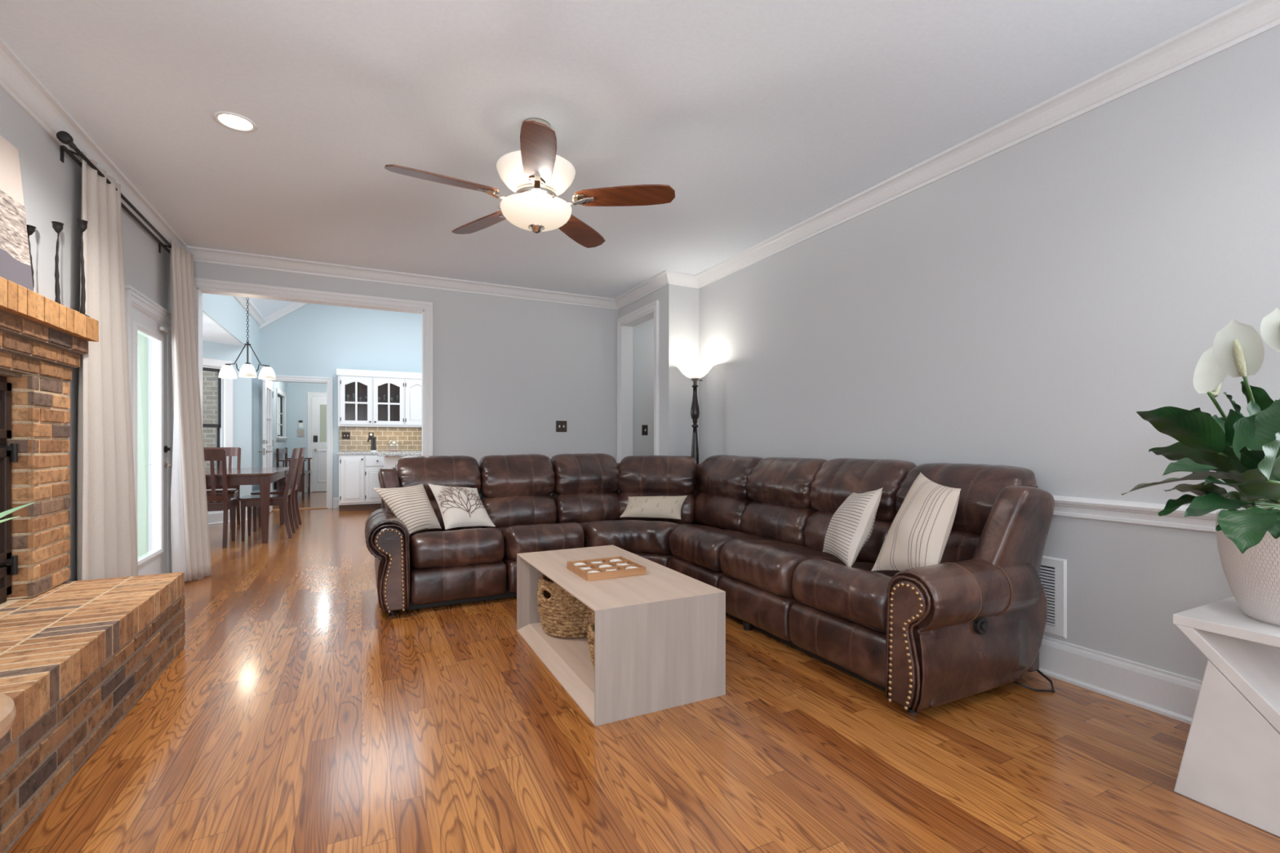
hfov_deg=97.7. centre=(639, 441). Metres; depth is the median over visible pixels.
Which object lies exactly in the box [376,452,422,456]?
countertop
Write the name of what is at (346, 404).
shelf
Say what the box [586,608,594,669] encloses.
seagrass basket
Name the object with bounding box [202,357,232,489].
window
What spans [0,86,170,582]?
wall
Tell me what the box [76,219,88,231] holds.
cup
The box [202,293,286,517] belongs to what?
wall
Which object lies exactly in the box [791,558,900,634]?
seat cushion
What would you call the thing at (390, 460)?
base cabinet
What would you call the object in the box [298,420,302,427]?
keypad
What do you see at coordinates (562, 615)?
seagrass basket
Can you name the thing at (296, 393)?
wall
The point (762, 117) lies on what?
ceiling
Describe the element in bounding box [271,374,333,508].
trim
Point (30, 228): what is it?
cup
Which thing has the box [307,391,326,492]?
door
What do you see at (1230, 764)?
side table
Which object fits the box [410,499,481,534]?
lumbar cushion
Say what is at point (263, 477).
dining table
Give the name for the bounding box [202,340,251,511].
wall
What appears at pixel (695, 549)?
seat cushion
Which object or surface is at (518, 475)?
cushion
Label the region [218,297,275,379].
chandelier
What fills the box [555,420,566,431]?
light switch
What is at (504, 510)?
lumbar cushion
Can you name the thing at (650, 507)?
throw pillow
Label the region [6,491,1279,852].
floor
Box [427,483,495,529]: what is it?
throw pillow
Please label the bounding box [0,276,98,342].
mantel shelf
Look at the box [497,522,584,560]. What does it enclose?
seat cushion
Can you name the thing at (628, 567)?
piece
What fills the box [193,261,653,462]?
wall
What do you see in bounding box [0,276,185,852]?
brick fireplace
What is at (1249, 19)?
trim
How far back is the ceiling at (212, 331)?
6.74 m
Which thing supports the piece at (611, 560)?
in the tray
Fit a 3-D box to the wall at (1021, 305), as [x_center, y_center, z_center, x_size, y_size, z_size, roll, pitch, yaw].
[2.078,-0.230,2.368,0.120,2.620,6.590,0,0,-26]
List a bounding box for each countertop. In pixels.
[336,450,422,454]
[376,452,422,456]
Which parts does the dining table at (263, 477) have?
leg, leg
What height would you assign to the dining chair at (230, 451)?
1.000 m
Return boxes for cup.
[26,224,35,235]
[51,221,64,232]
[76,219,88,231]
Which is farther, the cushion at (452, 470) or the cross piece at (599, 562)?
the cushion at (452, 470)
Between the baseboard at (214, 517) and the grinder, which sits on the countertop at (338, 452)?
the grinder
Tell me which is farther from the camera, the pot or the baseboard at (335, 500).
the baseboard at (335, 500)
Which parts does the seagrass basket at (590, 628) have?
handle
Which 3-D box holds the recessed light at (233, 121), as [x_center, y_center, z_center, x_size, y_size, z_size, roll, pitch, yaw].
[-1.950,-1.537,2.697,0.172,0.006,0.172,0,0,-26]
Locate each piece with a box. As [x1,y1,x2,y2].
[573,562,586,565]
[578,566,592,569]
[587,570,600,573]
[591,560,603,564]
[598,564,612,568]
[608,559,622,562]
[616,562,630,565]
[625,566,638,568]
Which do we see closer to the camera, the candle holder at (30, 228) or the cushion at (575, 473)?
the candle holder at (30, 228)
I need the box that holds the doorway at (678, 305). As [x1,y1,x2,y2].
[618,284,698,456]
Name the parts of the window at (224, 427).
sash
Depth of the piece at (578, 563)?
2.80 m
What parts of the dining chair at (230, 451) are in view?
rail, rail, seat, leg, leg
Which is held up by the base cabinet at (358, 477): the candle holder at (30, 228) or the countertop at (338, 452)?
the countertop at (338, 452)
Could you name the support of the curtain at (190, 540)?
hanging from the curtain rod
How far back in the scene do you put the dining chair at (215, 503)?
5.67 m
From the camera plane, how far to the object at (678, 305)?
5.21 m
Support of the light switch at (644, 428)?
attached to the wall at (506, 369)
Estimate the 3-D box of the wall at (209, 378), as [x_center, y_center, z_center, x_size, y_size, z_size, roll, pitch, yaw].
[-7.517,-0.870,8.492,2.900,4.100,0.100,0,0,-26]
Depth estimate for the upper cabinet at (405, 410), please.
9.14 m
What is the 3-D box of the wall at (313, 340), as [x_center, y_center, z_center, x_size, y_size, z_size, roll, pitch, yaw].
[-3.410,-1.220,9.868,5.720,4.600,0.132,0,0,-26]
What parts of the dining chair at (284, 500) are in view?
leg, leg, seat, leg, leg, rail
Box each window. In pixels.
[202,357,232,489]
[275,387,288,440]
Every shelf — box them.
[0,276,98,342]
[345,403,399,405]
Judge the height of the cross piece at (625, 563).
0.020 m
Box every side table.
[0,692,16,738]
[1173,596,1279,836]
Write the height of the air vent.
0.360 m
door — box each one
[124,284,173,575]
[257,379,273,512]
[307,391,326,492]
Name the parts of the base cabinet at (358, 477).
door, raised panel, door, drawer, raised panel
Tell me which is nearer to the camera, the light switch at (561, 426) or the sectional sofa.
the sectional sofa
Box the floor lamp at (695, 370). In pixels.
[671,360,718,463]
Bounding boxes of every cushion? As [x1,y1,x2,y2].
[395,454,480,500]
[408,528,504,569]
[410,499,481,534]
[478,453,555,497]
[481,494,556,528]
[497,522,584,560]
[551,453,619,494]
[553,491,620,523]
[577,520,720,554]
[617,454,697,493]
[618,491,695,524]
[668,524,782,572]
[693,492,753,532]
[695,455,763,498]
[720,537,861,597]
[741,500,817,546]
[746,457,828,508]
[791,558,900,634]
[804,510,893,563]
[809,457,915,520]
[896,463,1035,534]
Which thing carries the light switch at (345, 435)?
attached to the wall at (313, 340)
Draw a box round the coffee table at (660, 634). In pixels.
[516,545,725,726]
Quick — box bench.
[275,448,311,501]
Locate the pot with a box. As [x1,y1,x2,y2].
[1215,508,1279,626]
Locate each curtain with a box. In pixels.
[76,151,137,581]
[169,240,211,582]
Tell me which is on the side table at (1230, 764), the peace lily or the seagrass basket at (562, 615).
the peace lily
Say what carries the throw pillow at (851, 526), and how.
on the sectional sofa
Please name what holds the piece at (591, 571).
in the tray
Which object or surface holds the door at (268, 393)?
in the wall at (313, 340)
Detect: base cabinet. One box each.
[338,453,383,511]
[376,452,422,467]
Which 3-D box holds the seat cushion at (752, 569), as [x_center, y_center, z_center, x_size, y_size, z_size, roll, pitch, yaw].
[0.884,0.717,3.268,0.666,0.259,0.632,0,0,-26]
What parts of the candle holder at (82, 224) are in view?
stem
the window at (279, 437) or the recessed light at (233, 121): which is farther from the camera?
the window at (279, 437)
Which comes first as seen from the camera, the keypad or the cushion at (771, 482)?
the cushion at (771, 482)
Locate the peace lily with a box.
[1120,307,1279,626]
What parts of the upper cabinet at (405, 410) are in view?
door, panel, cornice, door, door, raised panel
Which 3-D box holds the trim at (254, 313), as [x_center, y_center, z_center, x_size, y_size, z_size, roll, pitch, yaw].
[-3.951,-2.495,6.992,1.950,1.550,4.560,0,0,-26]
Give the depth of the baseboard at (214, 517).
7.31 m
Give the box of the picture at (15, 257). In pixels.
[0,134,33,291]
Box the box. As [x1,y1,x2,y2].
[297,429,304,436]
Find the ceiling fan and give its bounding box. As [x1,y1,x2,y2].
[384,117,675,248]
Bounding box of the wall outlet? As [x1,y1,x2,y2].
[368,432,373,438]
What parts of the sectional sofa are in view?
arm, welt cord, panel, footrest panel, footrest panel, panel, footrest panel, footrest panel, footrest panel, panel, welt cord, arm, panel, power cord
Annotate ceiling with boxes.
[0,0,1246,298]
[202,311,245,346]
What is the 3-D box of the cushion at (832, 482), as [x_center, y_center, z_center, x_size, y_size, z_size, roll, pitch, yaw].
[1.309,0.277,3.321,0.280,0.350,0.637,0,0,-26]
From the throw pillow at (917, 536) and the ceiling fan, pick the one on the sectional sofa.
the throw pillow at (917, 536)
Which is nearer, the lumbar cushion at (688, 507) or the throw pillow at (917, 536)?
the throw pillow at (917, 536)
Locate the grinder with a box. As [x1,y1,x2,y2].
[367,436,377,451]
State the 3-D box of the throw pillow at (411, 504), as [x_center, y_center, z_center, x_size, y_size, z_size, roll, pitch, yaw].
[-1.526,0.452,3.720,0.240,0.305,0.394,0,0,29]
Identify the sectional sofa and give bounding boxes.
[364,453,1054,713]
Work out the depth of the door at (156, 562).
4.09 m
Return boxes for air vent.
[1039,555,1066,639]
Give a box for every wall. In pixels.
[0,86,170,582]
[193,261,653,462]
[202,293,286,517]
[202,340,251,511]
[202,370,217,468]
[260,303,422,497]
[286,382,326,493]
[698,25,1279,680]
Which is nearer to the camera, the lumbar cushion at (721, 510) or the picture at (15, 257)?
the picture at (15, 257)
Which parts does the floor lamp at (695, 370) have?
lamp shade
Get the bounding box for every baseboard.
[207,507,247,524]
[333,497,338,508]
[1035,635,1202,724]
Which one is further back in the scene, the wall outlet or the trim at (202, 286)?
the wall outlet
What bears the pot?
on the side table at (1230, 764)
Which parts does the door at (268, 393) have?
latch plate, glass pane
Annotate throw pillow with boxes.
[373,484,441,534]
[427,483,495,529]
[619,495,687,519]
[822,487,883,566]
[871,471,960,571]
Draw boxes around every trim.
[0,0,1279,310]
[194,277,433,455]
[233,296,308,328]
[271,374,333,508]
[271,506,327,511]
[1052,495,1222,532]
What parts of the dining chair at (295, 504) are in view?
leg, leg, seat, leg, leg, rail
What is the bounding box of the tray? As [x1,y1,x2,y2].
[567,555,645,581]
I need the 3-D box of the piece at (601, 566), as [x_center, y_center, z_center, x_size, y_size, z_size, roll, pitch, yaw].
[-0.169,0.622,2.749,0.071,0.020,0.071,0,0,-26]
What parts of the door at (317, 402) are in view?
glass pane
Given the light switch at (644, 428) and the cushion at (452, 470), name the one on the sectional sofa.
the cushion at (452, 470)
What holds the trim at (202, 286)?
attached to the wall at (506, 369)
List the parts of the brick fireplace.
stove door, stove door, stove door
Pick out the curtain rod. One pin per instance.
(64, 137)
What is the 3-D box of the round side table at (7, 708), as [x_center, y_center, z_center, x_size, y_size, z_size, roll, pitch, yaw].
[-1.523,0.821,1.030,0.500,0.521,0.500,0,0,-26]
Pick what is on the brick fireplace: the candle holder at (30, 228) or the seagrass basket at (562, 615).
the candle holder at (30, 228)
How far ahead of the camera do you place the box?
11.75 m
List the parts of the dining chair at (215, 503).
rail, rail, seat, leg, leg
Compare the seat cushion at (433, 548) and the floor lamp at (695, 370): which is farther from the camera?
the floor lamp at (695, 370)
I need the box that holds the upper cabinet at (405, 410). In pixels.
[336,368,422,427]
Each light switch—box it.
[342,431,350,439]
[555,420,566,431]
[641,425,648,435]
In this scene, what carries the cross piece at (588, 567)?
in the tray
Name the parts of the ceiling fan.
blade, blade, lamp shade, lamp shade, blade, blade, blade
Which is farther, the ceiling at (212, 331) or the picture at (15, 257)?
the ceiling at (212, 331)
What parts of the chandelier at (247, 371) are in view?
lamp shade, arm, stem, chain, arm, lamp shade, arm, lamp shade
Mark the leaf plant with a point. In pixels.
(7, 512)
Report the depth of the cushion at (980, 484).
2.62 m
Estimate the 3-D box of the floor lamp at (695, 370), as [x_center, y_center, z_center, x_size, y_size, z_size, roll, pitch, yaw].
[0.485,0.195,4.932,0.415,1.769,0.415,0,0,-26]
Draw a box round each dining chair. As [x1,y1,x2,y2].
[203,447,240,529]
[203,448,237,547]
[238,448,300,541]
[250,447,306,531]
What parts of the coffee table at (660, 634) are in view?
panel, panel, panel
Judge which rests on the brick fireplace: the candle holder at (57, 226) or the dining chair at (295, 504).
the candle holder at (57, 226)
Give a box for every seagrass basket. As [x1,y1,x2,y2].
[537,573,590,638]
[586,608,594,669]
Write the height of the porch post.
2.640 m
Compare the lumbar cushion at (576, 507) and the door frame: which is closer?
the lumbar cushion at (576, 507)
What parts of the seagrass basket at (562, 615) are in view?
handle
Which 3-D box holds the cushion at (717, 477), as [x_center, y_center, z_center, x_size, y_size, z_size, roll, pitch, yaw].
[0.714,0.283,4.514,0.281,0.333,0.725,0,0,-26]
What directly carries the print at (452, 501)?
attached to the throw pillow at (460, 507)
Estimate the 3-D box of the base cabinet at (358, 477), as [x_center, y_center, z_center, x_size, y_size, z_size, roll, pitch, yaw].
[-4.396,0.642,8.959,0.735,0.875,0.612,0,0,-26]
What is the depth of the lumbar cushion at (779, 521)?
3.74 m
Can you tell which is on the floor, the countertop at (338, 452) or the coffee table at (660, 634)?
the coffee table at (660, 634)
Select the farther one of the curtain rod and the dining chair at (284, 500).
the dining chair at (284, 500)
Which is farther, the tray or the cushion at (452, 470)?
the cushion at (452, 470)
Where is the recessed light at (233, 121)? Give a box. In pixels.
[213,111,257,132]
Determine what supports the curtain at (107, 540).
hanging from the curtain rod
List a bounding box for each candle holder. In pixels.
[26,224,35,287]
[51,221,64,303]
[76,219,89,317]
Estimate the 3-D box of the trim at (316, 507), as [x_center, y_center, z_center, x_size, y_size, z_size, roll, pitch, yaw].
[-5.405,1.073,8.871,0.790,0.011,0.140,0,0,-26]
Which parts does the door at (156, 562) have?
handle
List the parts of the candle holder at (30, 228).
stem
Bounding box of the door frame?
[617,299,658,462]
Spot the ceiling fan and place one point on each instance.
(536, 175)
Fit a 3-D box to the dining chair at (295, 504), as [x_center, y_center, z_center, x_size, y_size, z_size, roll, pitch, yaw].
[-4.506,0.580,6.996,0.560,1.000,0.449,0,0,-26]
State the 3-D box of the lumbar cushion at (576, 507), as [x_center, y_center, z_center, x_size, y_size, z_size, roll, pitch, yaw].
[-0.430,0.556,4.702,0.580,0.295,0.240,0,0,-26]
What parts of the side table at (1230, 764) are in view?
slanted panel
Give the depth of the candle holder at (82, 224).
2.74 m
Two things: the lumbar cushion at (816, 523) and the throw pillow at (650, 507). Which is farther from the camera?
the throw pillow at (650, 507)
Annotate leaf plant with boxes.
[0,502,35,522]
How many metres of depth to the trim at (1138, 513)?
2.31 m
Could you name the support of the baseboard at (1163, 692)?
attached to the wall at (1021, 305)
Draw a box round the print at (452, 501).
[435,486,485,517]
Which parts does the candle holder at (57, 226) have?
stem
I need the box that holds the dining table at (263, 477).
[204,466,288,543]
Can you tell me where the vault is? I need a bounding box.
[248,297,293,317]
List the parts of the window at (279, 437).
glass pane, sash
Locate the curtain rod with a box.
[56,130,171,253]
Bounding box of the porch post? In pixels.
[137,330,148,559]

